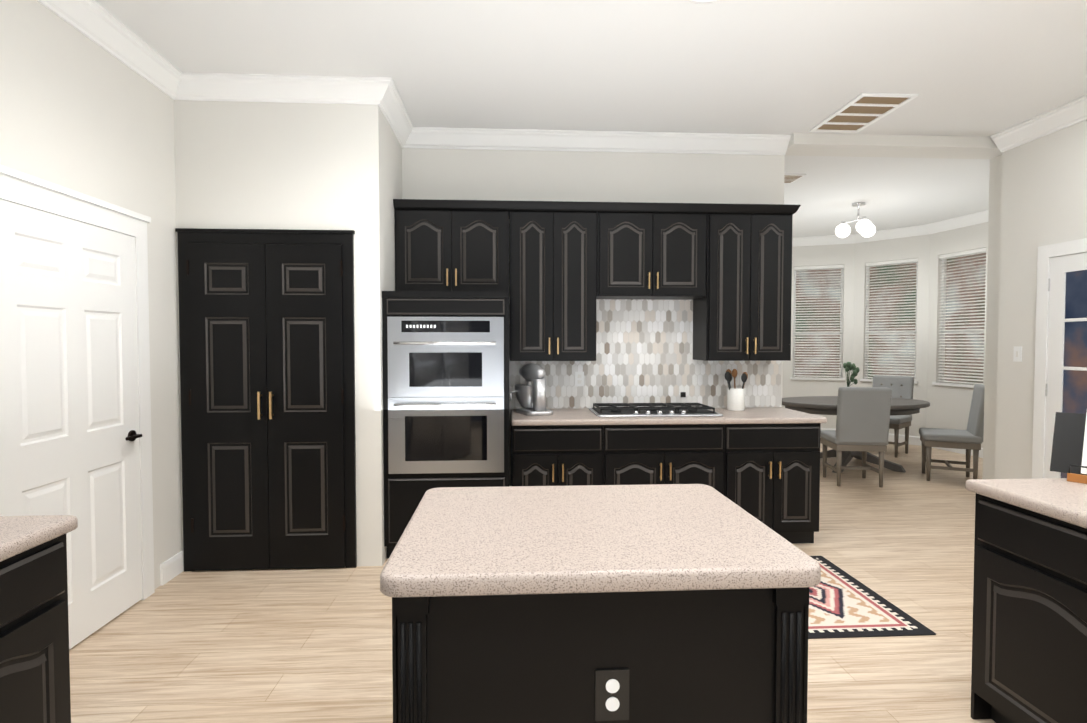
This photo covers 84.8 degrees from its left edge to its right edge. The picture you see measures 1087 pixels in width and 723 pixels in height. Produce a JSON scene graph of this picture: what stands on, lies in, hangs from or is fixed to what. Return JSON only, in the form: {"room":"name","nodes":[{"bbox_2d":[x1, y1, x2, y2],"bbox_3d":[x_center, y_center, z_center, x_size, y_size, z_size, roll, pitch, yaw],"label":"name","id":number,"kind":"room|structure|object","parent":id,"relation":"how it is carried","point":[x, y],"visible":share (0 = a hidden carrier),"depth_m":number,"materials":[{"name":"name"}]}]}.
{"room":"kitchen","nodes":[
{"label":"kitchen","id":0,"kind":"room"},
{"bbox_2d":[0,0,181,588],"bbox_3d":[-2.143,-0.101,0.185,0.150,3.050,7.040,0,2,-3],"label":"wall","id":1,"kind":"structure","parent":0,"point":[80,112],"depth_m":3.08,"materials":[{"name":"paint"}]},
{"bbox_2d":[0,165,154,649],"bbox_3d":[-2.185,0.273,2.815,0.068,2.140,1.160,0,2,-3],"label":"door","id":2,"kind":"structure","parent":1,"relation":"in","point":[75,416],"depth_m":2.83,"materials":[{"name":"white wood"}]},
{"bbox_2d":[37,0,188,99],"bbox_3d":[-2.017,-1.563,0.148,0.104,0.125,7.040,0,2,-3],"label":"crown molding","id":3,"kind":"structure","parent":1,"relation":"attached to","point":[97,23],"depth_m":3.07,"materials":[{"name":"white wood"}]},
{"bbox_2d":[160,551,183,585],"bbox_3d":[0.850,1.336,1.036,5.920,0.125,7.100,0,2,-3],"label":"baseboard","id":4,"kind":"structure","parent":1,"relation":"attached to","point":[171,568],"depth_m":3.60,"materials":[{"name":"white"}]},
{"bbox_2d":[174,100,401,566],"bbox_3d":[-1.758,-0.225,4.213,1.390,3.050,0.960,0,2,-3],"label":"wall","id":5,"kind":"structure","parent":0,"point":[281,165],"depth_m":3.72,"materials":[{"name":"paint"}]},
{"bbox_2d":[175,228,356,571],"bbox_3d":[-1.723,0.248,3.706,1.076,2.135,0.081,0,2,-3],"label":"pantry doors","id":6,"kind":"structure","parent":5,"relation":"in","point":[267,362],"depth_m":3.71,"materials":[{"name":"brown paint"}]},
{"bbox_2d":[185,72,396,107],"bbox_3d":[-1.540,-1.671,3.648,1.224,0.125,0.104,0,2,-3],"label":"crown molding","id":7,"kind":"structure","parent":5,"relation":"attached to","point":[381,91],"depth_m":3.64,"materials":[{"name":"white wood"}]},
{"bbox_2d":[380,91,416,147],"bbox_3d":[-1.005,-1.684,4.087,0.104,0.125,0.690,0,2,-3],"label":"crown molding","id":8,"kind":"structure","parent":5,"relation":"attached to","point":[398,119],"depth_m":4.22,"materials":[{"name":"white"}]},
{"bbox_2d":[69,443,995,722],"bbox_3d":[2.033,1.365,3.762,10.400,0.100,13.600,0,2,-3],"label":"floor","id":9,"kind":"structure","parent":0,"point":[283,645],"depth_m":2.87,"materials":[{"name":"brown wood"}]},
{"bbox_2d":[0,515,77,722],"bbox_3d":[-1.759,0.928,1.492,0.763,0.914,0.600,0,2,-3],"label":"base cabinet","id":10,"kind":"object","parent":9,"relation":"on","point":[34,661],"visible":1,"depth_m":1.64,"materials":[{"name":"brown paint"}]},
{"bbox_2d":[382,291,508,558],"bbox_3d":[-0.653,0.417,4.251,0.815,1.765,0.788,0,2,-3],"label":"tall cabinet","id":11,"kind":"object","parent":9,"relation":"on","point":[404,494],"visible":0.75,"depth_m":3.86,"materials":[{"name":"brown paint"}]},
{"bbox_2d":[387,317,503,473],"bbox_3d":[-0.628,0.220,3.826,0.745,1.015,0.089,0,2,-3],"label":"double oven","id":12,"kind":"object","parent":11,"relation":"in","point":[445,394],"visible":1,"depth_m":3.83,"materials":[{"name":"silver metal"}]},
{"bbox_2d":[511,423,614,485],"bbox_3d":[0.115,0.860,4.372,0.700,0.872,0.652,0,2,-3],"label":"base cabinet","id":13,"kind":"object","parent":9,"relation":"on","point":[542,454],"depth_m":4.04,"materials":[{"name":"brown paint"}]},
{"bbox_2d":[380,484,820,722],"bbox_3d":[0.120,0.919,1.767,1.030,0.914,0.830,0,2,-3],"label":"kitchen island","id":14,"kind":"object","parent":9,"relation":"on","point":[670,603],"visible":1,"depth_m":1.40,"materials":[{"name":"brown paint"}]},
{"bbox_2d":[615,423,738,505],"bbox_3d":[0.813,0.858,4.413,0.991,0.872,0.652,0,2,-3],"label":"base cabinet","id":15,"kind":"object","parent":9,"relation":"on","point":[645,453],"depth_m":4.09,"materials":[{"name":"brown paint"}]},
{"bbox_2d":[739,423,820,543],"bbox_3d":[1.541,0.857,4.456,0.759,0.872,0.652,0,2,-3],"label":"base cabinet","id":16,"kind":"object","parent":9,"relation":"on","point":[762,465],"depth_m":4.14,"materials":[{"name":"brown paint"}]},
{"bbox_2d":[511,407,826,422],"bbox_3d":[0.860,0.401,4.398,2.194,0.040,0.664,0,2,-3],"label":"countertop","id":17,"kind":"structure","parent":16,"relation":"on","point":[770,414],"depth_m":4.13,"materials":[{"name":"beige stone"}]},
{"bbox_2d":[510,363,552,415],"bbox_3d":[-0.093,0.197,4.384,0.310,0.366,0.380,0,2,-3],"label":"stand mixer","id":18,"kind":"object","parent":17,"relation":"on","point":[531,398],"visible":1,"depth_m":4.27,"materials":[{"name":"silver metal"}]},
{"bbox_2d":[589,403,722,416],"bbox_3d":[0.811,0.355,4.411,0.890,0.050,0.500,0,2,-3],"label":"cooktop","id":19,"kind":"object","parent":17,"relation":"in","point":[669,410],"visible":1,"depth_m":4.29,"materials":[{"name":"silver metal"}]},
{"bbox_2d":[725,369,747,410],"bbox_3d":[1.469,0.216,4.583,0.179,0.317,0.162,0,2,-3],"label":"utensil crock","id":20,"kind":"object","parent":17,"relation":"on","point":[735,399],"visible":1,"depth_m":4.53,"materials":[{"name":"white ceramic"}]},
{"bbox_2d":[820,387,891,487],"bbox_3d":[3.171,0.744,6.076,0.500,0.998,0.580,0,2,7],"label":"dining chair","id":21,"kind":"object","parent":9,"relation":"on","point":[863,419],"visible":0.96,"depth_m":5.83,"materials":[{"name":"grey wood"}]},
{"bbox_2d":[782,396,929,472],"bbox_3d":[3.597,0.836,6.964,1.720,0.760,1.160,0,2,-3],"label":"dining table","id":22,"kind":"object","parent":9,"relation":"on","point":[824,405],"visible":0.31,"depth_m":6.71,"materials":[{"name":"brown wood"}]},
{"bbox_2d":[843,362,859,386],"bbox_3d":[3.660,0.226,7.048,0.185,0.452,0.188,0,2,-3],"label":"potted plant","id":23,"kind":"object","parent":22,"relation":"on","point":[847,366],"visible":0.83,"depth_m":7.03,"materials":[{"name":"green plant"}]},
{"bbox_2d":[808,556,935,638],"bbox_3d":[1.084,1.323,3.405,1.625,0.006,1.080,0,2,-3],"label":"rug","id":24,"kind":"object","parent":9,"relation":"on","point":[843,604],"visible":0.19,"depth_m":3.15,"materials":[{"name":"multicoloured fabric"}]},
{"bbox_2d":[872,375,913,457],"bbox_3d":[4.454,0.693,7.737,0.580,0.998,0.500,-2,2,-42],"label":"dining chair","id":25,"kind":"object","parent":9,"relation":"on","point":[901,386],"visible":0.54,"depth_m":7.70,"materials":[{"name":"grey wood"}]},
{"bbox_2d":[919,384,984,480],"bbox_3d":[4.305,0.739,6.241,0.580,0.998,0.500,1,2,27],"label":"dining chair","id":26,"kind":"object","parent":9,"relation":"on","point":[970,438],"visible":0.88,"depth_m":6.10,"materials":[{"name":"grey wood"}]},
{"bbox_2d":[968,490,1086,722],"bbox_3d":[1.977,0.934,1.974,0.692,0.872,0.615,0,2,-3],"label":"base cabinet","id":27,"kind":"object","parent":9,"relation":"on","point":[1029,647],"depth_m":2.00,"materials":[{"name":"brown paint"}]},
{"bbox_2d":[965,478,1086,529],"bbox_3d":[2.035,0.518,0.900,0.713,0.059,2.780,0,2,-3],"label":"countertop","id":28,"kind":"structure","parent":27,"relation":"on","point":[1059,499],"depth_m":2.05,"materials":[{"name":"beige stone"}]},
{"bbox_2d":[1050,412,1086,483],"bbox_3d":[2.074,0.314,2.196,0.160,0.267,0.325,-1,2,-35],"label":"cookbook stand","id":29,"kind":"object","parent":28,"relation":"on","point":[1069,452],"visible":1,"depth_m":2.31,"materials":[{"name":"brown wood"}]},
{"bbox_2d":[95,0,1086,236],"bbox_3d":[2.033,-1.784,3.665,10.400,0.100,13.600,0,2,-3],"label":"ceiling","id":30,"kind":"structure","parent":0,"point":[980,68],"depth_m":3.44,"materials":[{"name":"paint"}]},
{"bbox_2d":[690,0,717,3],"bbox_3d":[0.755,-1.700,2.731,0.195,0.009,0.195,-2,2,-42],"label":"recessed light","id":31,"kind":"object","parent":30,"relation":"in","point":[702,1],"visible":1,"depth_m":2.79,"materials":[{"name":"white"}]},
{"bbox_2d":[784,174,805,182],"bbox_3d":[2.366,-1.794,5.839,0.280,0.012,0.300,0,2,-3],"label":"ceiling vent","id":32,"kind":"object","parent":30,"relation":"in","point":[790,178],"visible":0.48,"depth_m":5.77,"materials":[{"name":"white metal"}]},
{"bbox_2d":[835,202,875,237],"bbox_3d":[3.663,-1.641,6.864,0.437,0.382,0.424,0,2,-3],"label":"light","id":33,"kind":"object","parent":30,"relation":"hanging from","point":[865,227],"visible":1,"depth_m":6.89,"materials":[{"name":"white glass"}]},
{"bbox_2d":[809,93,918,132],"bbox_3d":[2.232,-1.744,4.199,0.380,0.012,0.680,0,2,-3],"label":"ceiling vent","id":34,"kind":"object","parent":30,"relation":"in","point":[860,112],"visible":0.98,"depth_m":4.15,"materials":[{"name":"white metal"}]},
{"bbox_2d":[402,148,784,486],"bbox_3d":[0.414,-0.242,4.755,3.010,3.050,0.130,0,2,-3],"label":"wall","id":35,"kind":"structure","parent":0,"point":[500,175],"depth_m":4.65,"materials":[{"name":"paint"}]},
{"bbox_2d":[400,127,790,154],"bbox_3d":[0.421,-1.700,4.593,3.010,0.125,0.104,0,2,-3],"label":"crown molding","id":36,"kind":"structure","parent":35,"relation":"attached to","point":[427,137],"depth_m":4.59,"materials":[{"name":"white"}]},
{"bbox_2d":[393,199,800,360],"bbox_3d":[0.403,-0.581,4.483,2.952,1.145,0.379,0,2,-3],"label":"upper cabinet","id":37,"kind":"object","parent":35,"relation":"attached to","point":[726,269],"visible":0.94,"depth_m":4.33,"materials":[{"name":"black paint"}]},
{"bbox_2d":[509,296,781,408],"bbox_3d":[0.825,-0.072,4.717,2.185,0.886,0.004,0,2,-3],"label":"wall tile","id":38,"kind":"structure","parent":35,"relation":"attached to","point":[644,350],"depth_m":4.71,"materials":[{"name":"grey tile"}]},
{"bbox_2d":[575,372,583,385],"bbox_3d":[0.283,0.138,4.685,0.063,0.103,0.009,0,2,-3],"label":"outlet","id":39,"kind":"object","parent":38,"relation":"attached to","point":[579,378],"depth_m":4.68,"materials":[{"name":"white plastic"}]},
{"bbox_2d":[680,392,685,396],"bbox_3d":[1.110,0.262,4.737,0.041,0.032,0.009,0,2,-3],"label":"outlet","id":40,"kind":"object","parent":38,"relation":"attached to","point":[682,394],"depth_m":4.74,"materials":[{"name":"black plastic"}]},
{"bbox_2d":[782,155,1001,478],"bbox_3d":[3.572,-0.316,7.151,4.148,3.050,4.567,0,2,-3],"label":"wall","id":41,"kind":"structure","parent":0,"point":[949,407],"depth_m":8.21,"materials":[{"name":"paint"}]},
{"bbox_2d":[793,265,843,376],"label":"blinds","id":42,"kind":"object","parent":41,"relation":"attached to","point":[823,267],"depth_m":9.15,"materials":[{"name":"white plastic"}]},
{"bbox_2d":[791,209,988,457],"bbox_3d":[3.527,-0.335,7.771,4.040,3.050,3.109,0,2,-3],"label":"trim","id":43,"kind":"structure","parent":41,"relation":"attached to","point":[956,222],"depth_m":8.41,"materials":[{"name":"white wood"}]},
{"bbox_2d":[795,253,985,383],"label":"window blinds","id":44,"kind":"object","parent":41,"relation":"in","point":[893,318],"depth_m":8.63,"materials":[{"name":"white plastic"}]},
{"bbox_2d":[864,258,917,379],"label":"blinds","id":45,"kind":"object","parent":41,"relation":"attached to","point":[913,260],"depth_m":8.59,"materials":[{"name":"white plastic"}]},
{"bbox_2d":[938,247,985,384],"label":"blinds","id":46,"kind":"object","parent":41,"relation":"attached to","point":[981,250],"depth_m":7.71,"materials":[{"name":"white plastic"}]},
{"bbox_2d":[785,133,1001,158],"bbox_3d":[2.829,-1.726,4.776,1.820,0.085,0.280,0,2,-3],"label":"header beam","id":47,"kind":"structure","parent":0,"point":[876,145],"depth_m":4.67,"materials":[{"name":"paint"}]},
{"bbox_2d":[995,120,1086,478],"bbox_3d":[3.897,-0.122,0.869,0.150,3.050,7.700,0,2,-3],"label":"wall","id":48,"kind":"structure","parent":0,"point":[1044,193],"depth_m":4.46,"materials":[{"name":"paint"}]},
{"bbox_2d":[1013,346,1021,361],"bbox_3d":[3.603,-0.057,4.522,0.008,0.115,0.070,0,2,-3],"label":"switch plate","id":49,"kind":"object","parent":48,"relation":"attached to","point":[1017,355],"visible":1,"depth_m":4.52,"materials":[{"name":"white plastic"}]},
{"bbox_2d":[990,94,1086,151],"bbox_3d":[3.770,-1.583,0.817,0.104,0.125,7.700,0,2,-3],"label":"crown molding","id":50,"kind":"structure","parent":48,"relation":"attached to","point":[1073,112],"depth_m":4.24,"materials":[{"name":"white"}]},
{"bbox_2d":[1032,238,1086,478],"bbox_3d":[3.637,0.247,3.842,0.022,2.130,1.040,0,2,-3],"label":"glass door","id":51,"kind":"structure","parent":48,"relation":"in","point":[1060,380],"depth_m":4.18,"materials":[{"name":"white"}]}
]}

